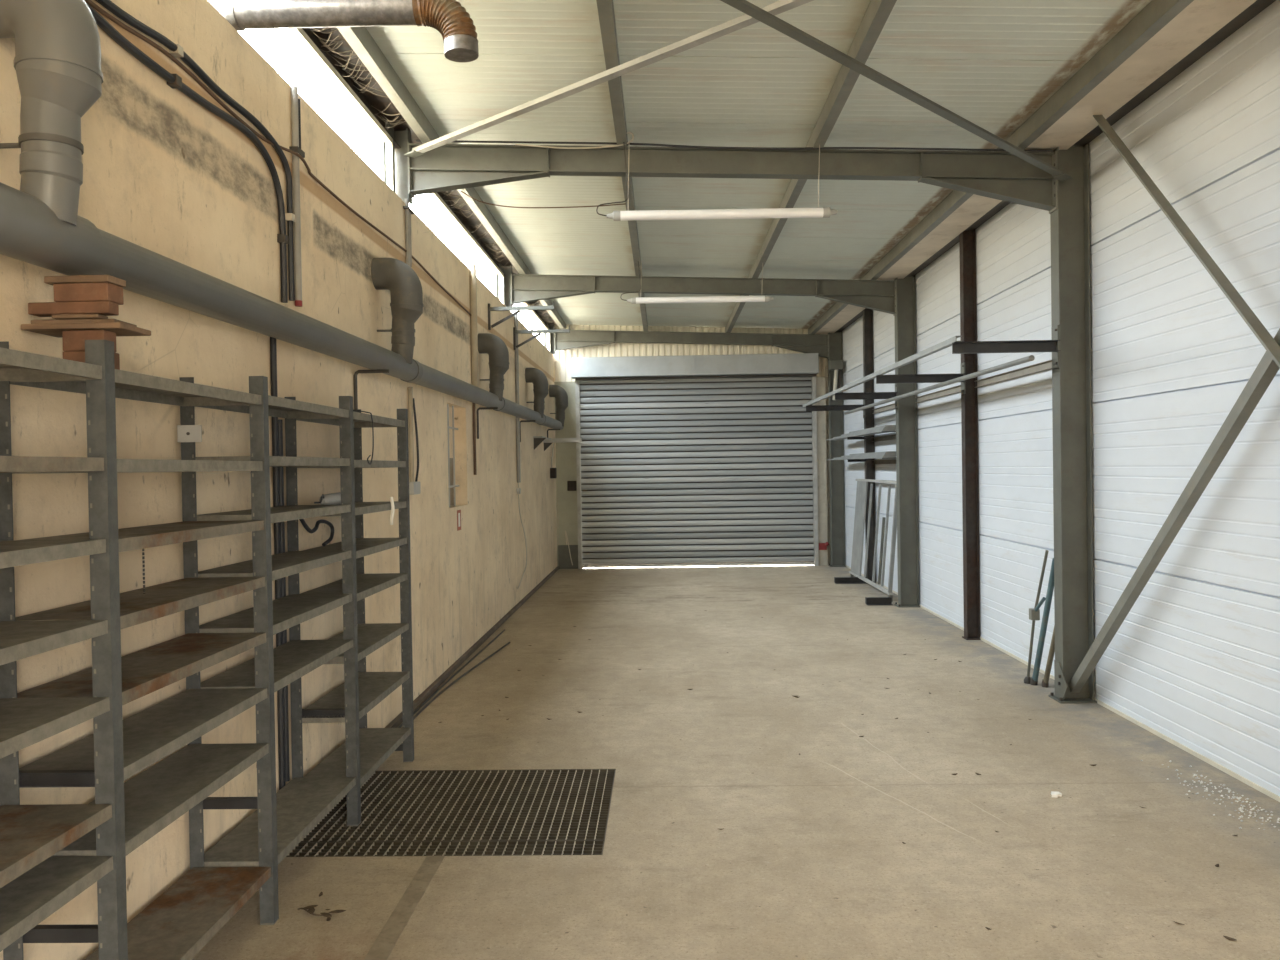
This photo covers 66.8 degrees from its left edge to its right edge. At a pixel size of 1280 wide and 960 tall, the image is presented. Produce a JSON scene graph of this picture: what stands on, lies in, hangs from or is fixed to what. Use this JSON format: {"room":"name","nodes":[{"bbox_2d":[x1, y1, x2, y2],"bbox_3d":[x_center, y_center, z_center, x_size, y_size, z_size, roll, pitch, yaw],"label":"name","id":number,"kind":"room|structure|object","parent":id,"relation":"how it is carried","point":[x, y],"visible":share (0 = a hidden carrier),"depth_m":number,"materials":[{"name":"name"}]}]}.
{"room":"warehouse","nodes":[
{"label":"warehouse","id":0,"kind":"room"},
{"bbox_2d":[0,0,556,959],"bbox_3d":[-1.707,-0.375,3.312,0.120,3.920,24.550,-1,1,1],"label":"wall","id":1,"kind":"structure","parent":0,"point":[165,175],"depth_m":3.95,"materials":[{"name":"beige paint"}]},
{"bbox_2d":[86,2,287,302],"bbox_3d":[-1.660,-1.126,2.516,0.035,0.690,3.781,-1,1,1],"label":"power cable","id":2,"kind":"object","parent":1,"relation":"attached to","point":[174,81],"visible":0.98,"depth_m":3.75,"materials":[{"name":"black rubber"}]},
{"bbox_2d":[95,0,294,300],"bbox_3d":[-1.661,-1.173,2.560,0.034,0.734,3.870,-1,1,1],"label":"power cable","id":3,"kind":"object","parent":1,"relation":"attached to","point":[175,50],"visible":0.99,"depth_m":3.87,"materials":[{"name":"black rubber"}]},
{"bbox_2d":[84,0,470,315],"bbox_3d":[-1.597,-1.162,4.796,0.058,0.734,8.343,-1,1,1],"label":"cable","id":4,"kind":"object","parent":1,"relation":"attached to","point":[92,4],"visible":0.86,"depth_m":3.87,"materials":[{"name":"brown rubber"}]},
{"bbox_2d":[270,337,289,789],"bbox_3d":[-1.598,0.341,4.304,0.027,2.060,0.077,-1,1,1],"label":"duct","id":5,"kind":"object","parent":1,"relation":"attached to","point":[277,424],"visible":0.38,"depth_m":4.28,"materials":[{"name":"metal"}]},
{"bbox_2d":[0,0,567,429],"bbox_3d":[-1.439,-1.000,6.799,0.299,0.785,16.550,-1,1,1],"label":"pipe","id":6,"kind":"object","parent":1,"relation":"attached to","point":[57,60],"visible":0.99,"depth_m":2.54,"materials":[{"name":"grey plastic"}]},
{"bbox_2d":[289,86,304,306],"bbox_3d":[-1.612,-1.330,4.573,0.040,1.025,0.090,-1,1,1],"label":"conduit","id":7,"kind":"object","parent":1,"relation":"attached to","point":[295,102],"visible":0.94,"depth_m":4.54,"materials":[{"name":"grey metal"}]},
{"bbox_2d":[266,28,394,191],"bbox_3d":[-1.693,-2.089,4.385,0.050,0.480,4.270,-1,1,1],"label":"window","id":8,"kind":"structure","parent":1,"relation":"in","point":[301,36],"depth_m":5.45,"materials":[{"name":"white glass"}]},
{"bbox_2d":[208,0,478,62],"bbox_3d":[-1.292,-1.855,3.958,1.266,0.277,0.146,-1,1,1],"label":"flue pipe","id":9,"kind":"object","parent":1,"relation":"attached to","point":[455,25],"visible":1,"depth_m":3.90,"materials":[{"name":"metal"}]},
{"bbox_2d":[444,34,478,62],"bbox_3d":[-0.727,-1.755,3.946,0.140,0.060,0.138,-1,1,1],"label":"outlet","id":10,"kind":"object","parent":9,"relation":"attached to","point":[461,48],"depth_m":3.90,"materials":[{"name":"metal"}]},
{"bbox_2d":[354,369,388,408],"bbox_3d":[-1.495,-0.336,5.413,0.198,0.560,0.020,-1,1,1],"label":"bracket","id":11,"kind":"object","parent":1,"relation":"attached to","point":[357,372],"visible":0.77,"depth_m":5.40,"materials":[{"name":"metal"}]},
{"bbox_2d":[382,128,412,204],"bbox_3d":[-1.635,-2.122,6.564,0.182,0.490,0.100,-1,1,1],"label":"post","id":12,"kind":"object","parent":1,"relation":"on","point":[401,137],"visible":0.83,"depth_m":6.56,"materials":[{"name":"grey paint"}]},
{"bbox_2d":[403,199,413,266],"bbox_3d":[-1.571,-1.663,6.598,0.035,0.470,0.160,-1,1,1],"label":"conduit","id":13,"kind":"object","parent":1,"relation":"attached to","point":[408,211],"visible":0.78,"depth_m":6.55,"materials":[{"name":"metal"}]},
{"bbox_2d":[408,387,420,494],"bbox_3d":[-1.537,-0.266,6.583,0.060,0.725,0.256,-1,1,1],"label":"conduit","id":14,"kind":"object","parent":1,"relation":"attached to","point":[414,487],"visible":0.93,"depth_m":6.54,"materials":[{"name":"grey plastic"}]},
{"bbox_2d":[302,28,546,325],"bbox_3d":[-1.726,-2.270,3.313,0.060,0.140,24.600,-1,1,1],"label":"trim","id":15,"kind":"structure","parent":1,"relation":"attached to","point":[312,36],"depth_m":6.01,"materials":[{"name":"metal"}]},
{"bbox_2d":[304,27,555,325],"bbox_3d":[-1.485,-2.332,9.477,0.212,0.131,10.936,-1,1,1],"label":"cobweb","id":16,"kind":"object","parent":1,"relation":"hanging from","point":[321,41],"visible":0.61,"depth_m":5.64},
{"bbox_2d":[311,27,556,324],"bbox_3d":[-1.645,-2.327,3.285,0.205,0.013,24.550,-1,1,1],"label":"trim","id":17,"kind":"structure","parent":1,"relation":"attached to","point":[381,103],"depth_m":6.14,"materials":[{"name":"metal"}]},
{"bbox_2d":[447,404,459,506],"bbox_3d":[-1.615,-0.202,8.139,0.089,0.850,0.740,-1,1,1],"label":"window","id":18,"kind":"structure","parent":1,"relation":"in","point":[451,461],"depth_m":8.21,"materials":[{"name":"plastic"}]},
{"bbox_2d":[457,510,460,530],"bbox_3d":[-1.519,0.337,8.148,0.003,0.170,0.150,-1,1,1],"label":"sticker","id":19,"kind":"object","parent":1,"relation":"attached to","point":[458,511],"visible":1,"depth_m":8.12,"materials":[{"name":"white paper"}]},
{"bbox_2d":[430,193,503,303],"bbox_3d":[-1.589,-2.145,8.773,0.050,0.480,4.330,-1,1,1],"label":"window","id":20,"kind":"structure","parent":1,"relation":"in","point":[467,235],"depth_m":8.81,"materials":[{"name":"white glass"}]},
{"bbox_2d":[385,566,558,727],"bbox_3d":[-1.430,1.469,10.482,0.035,0.045,10.050,-1,1,1],"label":"baseboard","id":21,"kind":"structure","parent":1,"relation":"attached to","point":[426,693],"depth_m":8.12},
{"bbox_2d":[469,264,477,474],"bbox_3d":[-1.496,-0.997,8.776,0.064,1.900,0.062,-1,1,1],"label":"conduit","id":22,"kind":"object","parent":1,"relation":"attached to","point":[472,267],"visible":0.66,"depth_m":8.75,"materials":[{"name":"brown metal"}]},
{"bbox_2d":[477,407,497,438],"bbox_3d":[-1.413,-0.528,8.980,0.198,0.290,0.020,-1,1,1],"label":"bracket","id":23,"kind":"object","parent":1,"relation":"attached to","point":[479,408],"visible":1,"depth_m":8.97,"materials":[{"name":"metal"}]},
{"bbox_2d":[495,265,512,306],"bbox_3d":[-1.531,-2.179,10.962,0.182,0.490,0.100,-1,1,1],"label":"post","id":24,"kind":"object","parent":1,"relation":"attached to","point":[507,280],"visible":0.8,"depth_m":10.96,"materials":[{"name":"metal"}]},
{"bbox_2d":[514,314,526,588],"bbox_3d":[-1.424,-0.355,11.600,0.044,3.235,0.736,-1,1,1],"label":"conduit","id":25,"kind":"object","parent":1,"relation":"attached to","point":[516,315],"visible":0.98,"depth_m":11.36,"materials":[{"name":"metal"}]},
{"bbox_2d":[488,301,553,329],"bbox_3d":[-1.185,-1.637,9.650,0.659,0.270,0.080,-1,1,1],"label":"wall bracket","id":26,"kind":"object","parent":1,"relation":"attached to","point":[510,308],"visible":1,"depth_m":9.65,"materials":[{"name":"metal"}]},
{"bbox_2d":[523,302,549,350],"bbox_3d":[-1.484,-2.202,13.182,0.050,0.480,4.350,-1,1,1],"label":"window","id":27,"kind":"structure","parent":1,"relation":"in","point":[532,312],"depth_m":13.93,"materials":[{"name":"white glass"}]},
{"bbox_2d":[513,325,569,349],"bbox_3d":[-1.146,-1.659,11.290,0.659,0.270,0.080,-1,1,1],"label":"wall bracket","id":28,"kind":"object","parent":1,"relation":"attached to","point":[539,332],"visible":1,"depth_m":11.29,"materials":[{"name":"metal"}]},
{"bbox_2d":[544,323,554,353],"bbox_3d":[-1.427,-2.235,15.361,0.182,0.490,0.100,-1,1,1],"label":"post","id":29,"kind":"object","parent":1,"relation":"attached to","point":[552,342],"visible":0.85,"depth_m":15.36,"materials":[{"name":"metal"}]},
{"bbox_2d":[550,443,556,477],"bbox_3d":[-1.328,-0.299,14.945,0.080,0.545,0.385,-1,1,1],"label":"wall switch","id":30,"kind":"object","parent":1,"relation":"attached to","point":[553,471],"visible":1,"depth_m":14.76,"materials":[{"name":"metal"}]},
{"bbox_2d":[533,436,581,450],"bbox_3d":[-1.131,-0.503,13.475,0.550,0.185,1.200,-1,1,1],"label":"bracket","id":31,"kind":"object","parent":1,"relation":"attached to","point":[538,440],"visible":1,"depth_m":13.96,"materials":[{"name":"metal"}]},
{"bbox_2d":[536,323,830,568],"bbox_3d":[0.862,-0.583,15.518,5.000,3.950,0.120,-1,1,1],"label":"wall","id":32,"kind":"structure","parent":0,"point":[566,459],"depth_m":15.55,"materials":[{"name":"grey paint"}]},
{"bbox_2d":[565,481,576,564],"bbox_3d":[-1.107,0.689,15.541,0.197,1.352,0.078,-1,1,1],"label":"junction box","id":33,"kind":"object","parent":32,"relation":"attached to","point":[571,485],"visible":1,"depth_m":15.53,"materials":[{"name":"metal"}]},
{"bbox_2d":[571,353,818,568],"bbox_3d":[0.878,-0.278,15.340,3.870,3.345,0.352,-1,1,1],"label":"roller shutter","id":34,"kind":"object","parent":32,"relation":"attached to","point":[686,460],"visible":0.98,"depth_m":15.47,"materials":[{"name":"metal"}]},
{"bbox_2d":[191,565,1279,959],"bbox_3d":[0.611,1.848,3.436,5.000,0.600,24.850,-1,1,1],"label":"floor","id":35,"kind":"structure","parent":0,"point":[809,860],"depth_m":4.54,"materials":[{"name":"concrete"}]},
{"bbox_2d":[0,340,413,959],"bbox_3d":[-1.451,0.607,3.434,0.321,1.945,3.890,-1,1,1],"label":"shelving unit","id":36,"kind":"object","parent":35,"relation":"on","point":[50,854],"depth_m":3.03,"materials":[{"name":"grey metal"}]},
{"bbox_2d":[63,351,119,369],"bbox_3d":[-1.490,-0.321,2.635,0.120,0.052,0.065,-1,1,0],"label":"brick","id":37,"kind":"object","parent":36,"relation":"on","point":[79,356],"visible":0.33,"depth_m":2.60,"materials":[{"name":"brick"}]},
{"bbox_2d":[62,330,116,352],"bbox_3d":[-1.493,-0.375,2.631,0.115,0.055,0.060,-1,1,3],"label":"brick","id":38,"kind":"object","parent":37,"relation":"on","point":[73,340],"visible":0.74,"depth_m":2.60,"materials":[{"name":"ceramic"}]},
{"bbox_2d":[21,322,150,337],"bbox_3d":[-1.515,-0.411,2.662,0.270,0.015,0.160,-1,1,1],"label":"wooden board","id":39,"kind":"object","parent":38,"relation":"on","point":[121,329],"visible":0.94,"depth_m":2.59,"materials":[{"name":"wood"}]},
{"bbox_2d":[31,319,136,326],"bbox_3d":[-1.523,-0.426,2.662,0.225,0.013,0.120,-1,1,0],"label":"wooden board","id":40,"kind":"object","parent":39,"relation":"on","point":[54,321],"visible":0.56,"depth_m":2.60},
{"bbox_2d":[51,314,107,318],"bbox_3d":[-1.510,-0.439,2.616,0.127,0.011,0.050,-1,1,1],"label":"batten","id":41,"kind":"object","parent":40,"relation":"on","point":[54,316],"visible":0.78,"depth_m":2.59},
{"bbox_2d":[28,301,118,316],"bbox_3d":[-1.527,-0.461,2.616,0.220,0.032,0.050,-1,1,1],"label":"brick","id":42,"kind":"object","parent":41,"relation":"on","point":[106,308],"visible":0.98,"depth_m":2.59,"materials":[{"name":"ceramic"}]},
{"bbox_2d":[53,283,123,304],"bbox_3d":[-1.493,-0.502,2.627,0.150,0.048,0.075,-1,1,3],"label":"brick","id":43,"kind":"object","parent":42,"relation":"on","point":[70,292],"visible":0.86,"depth_m":2.59,"materials":[{"name":"brick"}]},
{"bbox_2d":[44,275,125,286],"bbox_3d":[-1.502,-0.537,2.627,0.177,0.019,0.085,-1,1,3],"label":"wooden board","id":44,"kind":"object","parent":43,"relation":"on","point":[51,280],"depth_m":2.59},
{"bbox_2d":[177,425,201,441],"bbox_3d":[-1.584,-0.163,3.408,0.084,0.060,0.009,-1,1,1],"label":"wall plate","id":45,"kind":"object","parent":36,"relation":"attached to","point":[185,433],"visible":1,"depth_m":3.41,"materials":[{"name":"grey plastic"}]},
{"bbox_2d":[299,519,333,545],"bbox_3d":[-1.490,0.237,4.484,0.018,0.154,0.418,-1,1,1],"label":"hose","id":46,"kind":"object","parent":36,"relation":"on","point":[302,521],"visible":0.98,"depth_m":4.53,"materials":[{"name":"rubber"}]},
{"bbox_2d":[314,492,340,504],"bbox_3d":[-1.449,0.091,4.592,0.064,0.064,0.412,-1,1,1],"label":"power adapter","id":47,"kind":"object","parent":36,"relation":"on","point":[333,498],"visible":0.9,"depth_m":4.48,"materials":[{"name":"grey plastic"}]},
{"bbox_2d":[353,410,373,464],"bbox_3d":[-1.400,-0.203,4.519,0.097,0.268,0.395,0,1,37],"label":"wire","id":48,"kind":"object","parent":36,"relation":"hanging from","point":[353,410],"visible":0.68,"depth_m":4.67,"materials":[{"name":"black rubber"}]},
{"bbox_2d":[297,905,345,916],"bbox_3d":[-1.165,1.563,3.516,0.190,0.022,0.065,-1,1,22],"label":"dry twig","id":49,"kind":"object","parent":35,"relation":"on","point":[311,909],"visible":1,"depth_m":3.50,"materials":[{"name":"brown plant"}]},
{"bbox_2d":[364,855,444,959],"bbox_3d":[-0.907,1.594,1.537,0.075,0.003,4.988,-1,1,1],"label":"floor strip","id":50,"kind":"object","parent":35,"relation":"on","point":[389,935],"visible":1,"depth_m":3.53,"materials":[{"name":"concrete"}]},
{"bbox_2d":[286,840,603,856],"bbox_3d":[-0.845,1.578,4.114,1.381,0.029,0.156,-1,1,1],"label":"floor grate","id":51,"kind":"object","parent":35,"relation":"in","point":[447,848],"depth_m":4.12,"materials":[{"name":"metal"}]},
{"bbox_2d":[398,629,504,727],"bbox_3d":[-1.437,1.520,7.606,0.035,0.014,4.101,-1,1,2],"label":"bar","id":52,"kind":"object","parent":35,"relation":"on","point":[498,635],"visible":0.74,"depth_m":7.47,"materials":[{"name":"metal"}]},
{"bbox_2d":[301,769,615,841],"bbox_3d":[-0.832,1.570,4.687,1.381,0.029,0.981,-1,1,1],"label":"floor grate","id":53,"kind":"object","parent":35,"relation":"in","point":[461,805],"depth_m":4.61,"materials":[{"name":"metal"}]},
{"bbox_2d":[414,642,509,718],"bbox_3d":[-1.373,1.523,7.257,0.085,0.014,3.406,-1,1,5],"label":"bar","id":54,"kind":"object","parent":35,"relation":"on","point":[502,647],"visible":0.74,"depth_m":7.37,"materials":[{"name":"metal"}]},
{"bbox_2d":[828,331,845,566],"bbox_3d":[3.081,-0.485,15.276,0.245,3.690,0.200,-1,1,1],"label":"steel column","id":55,"kind":"structure","parent":35,"relation":"on","point":[836,448],"depth_m":15.27,"materials":[{"name":"metal"}]},
{"bbox_2d":[554,330,828,358],"bbox_3d":[0.809,-2.141,15.309,4.312,0.541,0.120,-1,1,1],"label":"roof beam","id":56,"kind":"structure","parent":55,"relation":"on","point":[803,343],"depth_m":15.30,"materials":[{"name":"metal"}]},
{"bbox_2d":[337,27,566,328],"bbox_3d":[-1.502,-2.274,3.283,0.066,0.116,24.550,-1,1,1],"label":"purlin","id":57,"kind":"object","parent":56,"relation":"on","point":[360,40],"visible":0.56,"depth_m":6.01,"materials":[{"name":"grey metal"}]},
{"bbox_2d":[596,0,647,330],"bbox_3d":[-0.197,-2.246,3.252,0.066,0.116,24.550,-1,1,1],"label":"purlin","id":58,"kind":"object","parent":56,"relation":"on","point":[605,8],"visible":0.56,"depth_m":5.73,"materials":[{"name":"grey metal"}]},
{"bbox_2d":[461,191,625,207],"bbox_3d":[-0.775,-2.241,7.812,1.319,0.080,0.152,-1,1,-12],"label":"cable","id":59,"kind":"object","parent":58,"relation":"attached to","point":[461,191],"visible":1,"depth_m":7.86,"materials":[{"name":"black rubber"}]},
{"bbox_2d":[725,0,896,332],"bbox_3d":[1.103,-2.218,3.221,0.066,0.116,24.550,-1,1,1],"label":"purlin","id":60,"kind":"object","parent":56,"relation":"on","point":[877,13],"visible":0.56,"depth_m":5.75,"materials":[{"name":"grey metal"}]},
{"bbox_2d":[621,260,773,303],"bbox_3d":[0.587,-2.060,10.063,1.584,0.456,0.068,-1,1,1],"label":"tube light","id":61,"kind":"object","parent":60,"relation":"hanging from","point":[705,299],"visible":1,"depth_m":10.04,"materials":[{"name":"white plastic"}]},
{"bbox_2d":[596,142,836,220],"bbox_3d":[0.498,-1.976,6.385,1.579,0.529,0.068,-1,1,1],"label":"tube light","id":62,"kind":"object","parent":60,"relation":"hanging from","point":[824,212],"visible":1,"depth_m":6.37,"materials":[{"name":"white plastic"}]},
{"bbox_2d":[808,0,1193,333],"bbox_3d":[2.418,-2.190,3.191,0.066,0.116,24.550,-1,1,1],"label":"purlin","id":63,"kind":"object","parent":56,"relation":"on","point":[1154,16],"visible":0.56,"depth_m":5.58,"materials":[{"name":"grey metal"}]},
{"bbox_2d":[834,577,867,583],"bbox_3d":[2.843,1.349,13.075,0.427,0.085,0.120,-1,1,1],"label":"bracket","id":64,"kind":"object","parent":35,"relation":"on","point":[837,580],"visible":0.95,"depth_m":13.07,"materials":[{"name":"metal"}]},
{"bbox_2d":[863,308,875,582],"bbox_3d":[3.087,-0.462,13.076,0.130,3.700,0.140,-1,1,1],"label":"wall post","id":65,"kind":"object","parent":35,"relation":"on","point":[867,313],"visible":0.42,"depth_m":13.07,"materials":[{"name":"metal"}]},
{"bbox_2d":[806,399,865,417],"bbox_3d":[2.628,-0.965,13.053,0.790,0.280,0.115,-1,1,1],"label":"bracket","id":66,"kind":"object","parent":65,"relation":"attached to","point":[811,407],"visible":0.81,"depth_m":13.03,"materials":[{"name":"metal"}]},
{"bbox_2d":[826,430,895,440],"bbox_3d":[2.876,-0.587,12.929,0.150,0.017,3.800,-1,1,1],"label":"bar","id":67,"kind":"object","parent":65,"relation":"on","point":[879,431],"visible":1,"depth_m":12.45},
{"bbox_2d":[833,428,895,437],"bbox_3d":[2.881,-0.601,12.654,0.150,0.017,3.250,-1,1,1],"label":"bar","id":68,"kind":"object","parent":67,"relation":"on","point":[882,428],"visible":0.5,"depth_m":11.74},
{"bbox_2d":[826,456,895,459],"bbox_3d":[2.881,-0.287,12.933,0.150,0.017,3.800,-1,1,1],"label":"bar","id":69,"kind":"object","parent":65,"relation":"on","point":[879,456],"visible":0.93,"depth_m":12.03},
{"bbox_2d":[834,455,895,458],"bbox_3d":[2.886,-0.301,12.657,0.150,0.017,3.250,-1,1,1],"label":"bar","id":70,"kind":"object","parent":69,"relation":"on","point":[870,455],"visible":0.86,"depth_m":12.09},
{"bbox_2d":[841,453,895,456],"bbox_3d":[2.891,-0.316,12.382,0.150,0.017,2.700,-1,1,1],"label":"bar","id":71,"kind":"object","parent":70,"relation":"on","point":[879,453],"visible":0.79,"depth_m":11.76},
{"bbox_2d":[849,479,896,601],"bbox_3d":[2.986,0.697,12.453,0.163,1.400,2.420,-1,1,1],"label":"frame","id":72,"kind":"object","parent":35,"relation":"on","point":[862,484],"visible":0.87,"depth_m":12.49,"materials":[{"name":"metal"}]},
{"bbox_2d":[865,597,892,604],"bbox_3d":[2.724,1.377,11.057,0.285,0.085,0.120,-1,1,1],"label":"bracket","id":73,"kind":"object","parent":35,"relation":"on","point":[868,600],"visible":1,"depth_m":11.05,"materials":[{"name":"metal"}]},
{"bbox_2d":[894,276,919,606],"bbox_3d":[2.977,-0.428,10.878,0.245,3.690,0.200,-1,1,1],"label":"steel column","id":74,"kind":"structure","parent":35,"relation":"on","point":[905,319],"depth_m":10.87,"materials":[{"name":"metal"}]},
{"bbox_2d":[510,273,896,315],"bbox_3d":[0.705,-2.084,10.910,4.312,0.541,0.120,-1,1,1],"label":"roof beam","id":75,"kind":"structure","parent":74,"relation":"on","point":[878,295],"depth_m":10.90,"materials":[{"name":"metal"}]},
{"bbox_2d":[835,383,897,408],"bbox_3d":[2.529,-0.936,10.854,0.695,0.280,0.115,-1,1,1],"label":"bracket","id":76,"kind":"object","parent":74,"relation":"attached to","point":[864,395],"visible":0.92,"depth_m":10.84,"materials":[{"name":"metal"}]},
{"bbox_2d":[844,355,1034,414],"bbox_3d":[2.724,-0.867,9.888,0.040,0.040,6.680,-1,1,1],"label":"tube","id":77,"kind":"object","parent":76,"relation":"hanging from","point":[1031,357],"visible":1,"depth_m":8.22,"materials":[{"name":"metal"}]},
{"bbox_2d":[959,229,980,639],"bbox_3d":[2.985,-0.407,8.797,0.130,3.700,0.140,-1,1,1],"label":"wall post","id":78,"kind":"object","parent":35,"relation":"on","point":[967,238],"visible":0.88,"depth_m":8.79,"materials":[{"name":"metal"}]},
{"bbox_2d":[802,336,961,406],"bbox_3d":[2.188,-0.979,9.919,0.040,0.038,7.040,-1,1,1],"label":"rail","id":79,"kind":"object","parent":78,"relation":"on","point":[947,343],"visible":1,"depth_m":8.15,"materials":[{"name":"metal"}]},
{"bbox_2d":[876,362,965,393],"bbox_3d":[2.526,-0.909,8.754,0.790,0.280,0.115,-1,1,1],"label":"bracket","id":80,"kind":"object","parent":78,"relation":"attached to","point":[906,378],"visible":0.94,"depth_m":8.73,"materials":[{"name":"metal"}]},
{"bbox_2d":[1024,550,1048,683],"bbox_3d":[2.823,0.978,6.890,0.068,0.984,0.302,-1,1,-10],"label":"clamp","id":81,"kind":"object","parent":35,"relation":"on","point":[1034,613],"visible":0.99,"depth_m":6.90,"materials":[{"name":"metal"}]},
{"bbox_2d":[1030,558,1053,684],"bbox_3d":[2.841,1.003,6.807,0.051,0.937,0.347,-1,1,-8],"label":"tube","id":82,"kind":"object","parent":35,"relation":"on","point":[1034,679],"visible":0.91,"depth_m":6.80,"materials":[{"name":"paint"}]},
{"bbox_2d":[1042,625,1054,687],"bbox_3d":[2.885,1.157,6.771,0.048,0.628,0.276,-1,1,-6],"label":"tube","id":83,"kind":"object","parent":35,"relation":"on","point":[1045,682],"visible":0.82,"depth_m":6.80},
{"bbox_2d":[1048,143,1096,703],"bbox_3d":[2.873,-0.371,6.479,0.245,3.690,0.200,-1,1,1],"label":"steel column","id":84,"kind":"structure","parent":35,"relation":"on","point":[1070,223],"depth_m":6.47,"materials":[{"name":"metal"}]},
{"bbox_2d":[407,142,1057,213],"bbox_3d":[0.601,-2.028,6.512,4.312,0.541,0.120,-1,1,1],"label":"roof beam","id":85,"kind":"structure","parent":84,"relation":"on","point":[999,175],"depth_m":6.50,"materials":[{"name":"metal"}]},
{"bbox_2d":[515,132,633,148],"bbox_3d":[-0.436,-2.254,6.455,0.791,0.104,0.013,-1,1,2],"label":"cable","id":86,"kind":"object","parent":85,"relation":"attached to","point":[627,132],"visible":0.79,"depth_m":6.45,"materials":[{"name":"rubber"}]},
{"bbox_2d":[416,140,1052,151],"bbox_3d":[0.610,-2.222,6.447,4.221,0.181,0.019,-1,1,1],"label":"beam","id":87,"kind":"structure","parent":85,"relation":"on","point":[463,141],"depth_m":6.44,"materials":[{"name":"grey metal"}]},
{"bbox_2d":[720,0,1072,180],"bbox_3d":[0.604,-2.049,4.309,5.942,0.299,0.080,-2,1,-43],"label":"brace","id":88,"kind":"object","parent":84,"relation":"attached to","point":[744,6],"visible":1,"depth_m":4.90,"materials":[{"name":"grey paint"}]},
{"bbox_2d":[952,325,1060,368],"bbox_3d":[2.424,-0.879,6.456,0.695,0.280,0.115,-1,1,1],"label":"bracket","id":89,"kind":"object","parent":84,"relation":"attached to","point":[1025,346],"visible":1,"depth_m":6.43,"materials":[{"name":"metal"}]},
{"bbox_2d":[1054,329,1279,699],"bbox_3d":[2.780,-0.373,4.501,0.135,3.706,4.060,-1,1,1],"label":"brace","id":90,"kind":"object","parent":84,"relation":"attached to","point":[1266,370],"visible":1,"depth_m":5.10,"materials":[{"name":"grey metal"}]},
{"bbox_2d":[1093,115,1279,367],"bbox_3d":[2.725,-0.335,3.979,0.055,3.655,3.793,-1,1,1],"label":"brace","id":91,"kind":"object","parent":84,"relation":"attached to","point":[1268,342],"visible":1,"depth_m":4.76,"materials":[{"name":"grey metal"}]},
{"bbox_2d":[1141,760,1279,829],"bbox_3d":[2.711,1.498,4.343,0.286,0.012,1.627,-1,1,1],"label":"gravel","id":92,"kind":"object","parent":35,"relation":"on","point":[1201,781],"visible":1,"depth_m":4.54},
{"bbox_2d":[366,0,1151,328],"bbox_3d":[0.636,-2.332,3.403,4.820,0.260,24.906,-1,1,1],"label":"ceiling","id":93,"kind":"structure","parent":0,"point":[993,64],"depth_m":6.04,"materials":[{"name":"metal"}]},
{"bbox_2d":[404,0,812,157],"bbox_3d":[0.553,-2.132,4.409,5.804,0.155,0.080,0,1,44],"label":"brace","id":94,"kind":"object","parent":93,"relation":"attached to","point":[781,6],"visible":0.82,"depth_m":5.09,"materials":[{"name":"grey metal"}]},
{"bbox_2d":[842,0,1279,795],"bbox_3d":[2.971,-0.437,3.225,0.100,3.900,24.600,-1,1,1],"label":"wall","id":95,"kind":"structure","parent":0,"point":[1194,660],"depth_m":5.65,"materials":[{"name":"metal"}]},
{"bbox_2d":[828,360,842,399],"bbox_3d":[3.037,-1.540,15.044,0.200,0.613,0.220,-1,1,1],"label":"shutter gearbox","id":96,"kind":"object","parent":95,"relation":"attached to","point":[833,365],"visible":0.9,"depth_m":14.96,"materials":[{"name":"grey paint"}]},
{"bbox_2d":[872,403,894,413],"bbox_3d":[3.103,-0.904,11.974,0.030,0.060,2.070,-1,1,1],"label":"wall rail","id":97,"kind":"object","parent":95,"relation":"attached to","point":[891,406],"visible":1,"depth_m":12.39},
{"bbox_2d":[872,434,895,441],"bbox_3d":[3.102,-0.526,11.979,0.045,0.055,2.050,-1,1,1],"label":"wall rail","id":98,"kind":"object","parent":95,"relation":"attached to","point":[888,437],"visible":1,"depth_m":12.37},
{"bbox_2d":[875,459,895,463],"bbox_3d":[3.107,-0.226,11.983,0.045,0.055,2.050,-1,1,1],"label":"wall rail","id":99,"kind":"object","parent":95,"relation":"attached to","point":[890,461],"visible":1,"depth_m":12.33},
{"bbox_2d":[915,385,960,402],"bbox_3d":[3.053,-0.876,9.822,0.030,0.060,1.955,-1,1,1],"label":"wall rail","id":100,"kind":"object","parent":95,"relation":"attached to","point":[955,389],"visible":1,"depth_m":9.89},
{"bbox_2d":[974,360,1051,387],"bbox_3d":[3.001,-0.848,7.638,0.030,0.060,2.195,-1,1,1],"label":"wall rail","id":101,"kind":"object","parent":95,"relation":"attached to","point":[1046,365],"visible":0.65,"depth_m":7.76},
{"bbox_2d":[815,0,1256,334],"bbox_3d":[2.611,-2.162,3.186,0.305,0.018,24.550,-1,1,1],"label":"trim","id":102,"kind":"structure","parent":95,"relation":"attached to","point":[1200,20],"depth_m":5.52,"materials":[{"name":"metal"}]},
{"bbox_2d":[836,0,1275,331],"bbox_3d":[2.826,-2.234,3.125,0.125,0.100,24.440,-1,1,1],"label":"beam","id":103,"kind":"structure","parent":95,"relation":"attached to","point":[1258,6],"depth_m":5.47,"materials":[{"name":"metal"}]},
{"bbox_2d":[845,565,1279,801],"bbox_3d":[3.007,1.470,5.800,0.010,0.022,19.300,-1,1,1],"label":"baseboard","id":104,"kind":"structure","parent":95,"relation":"attached to","point":[1207,760],"depth_m":5.61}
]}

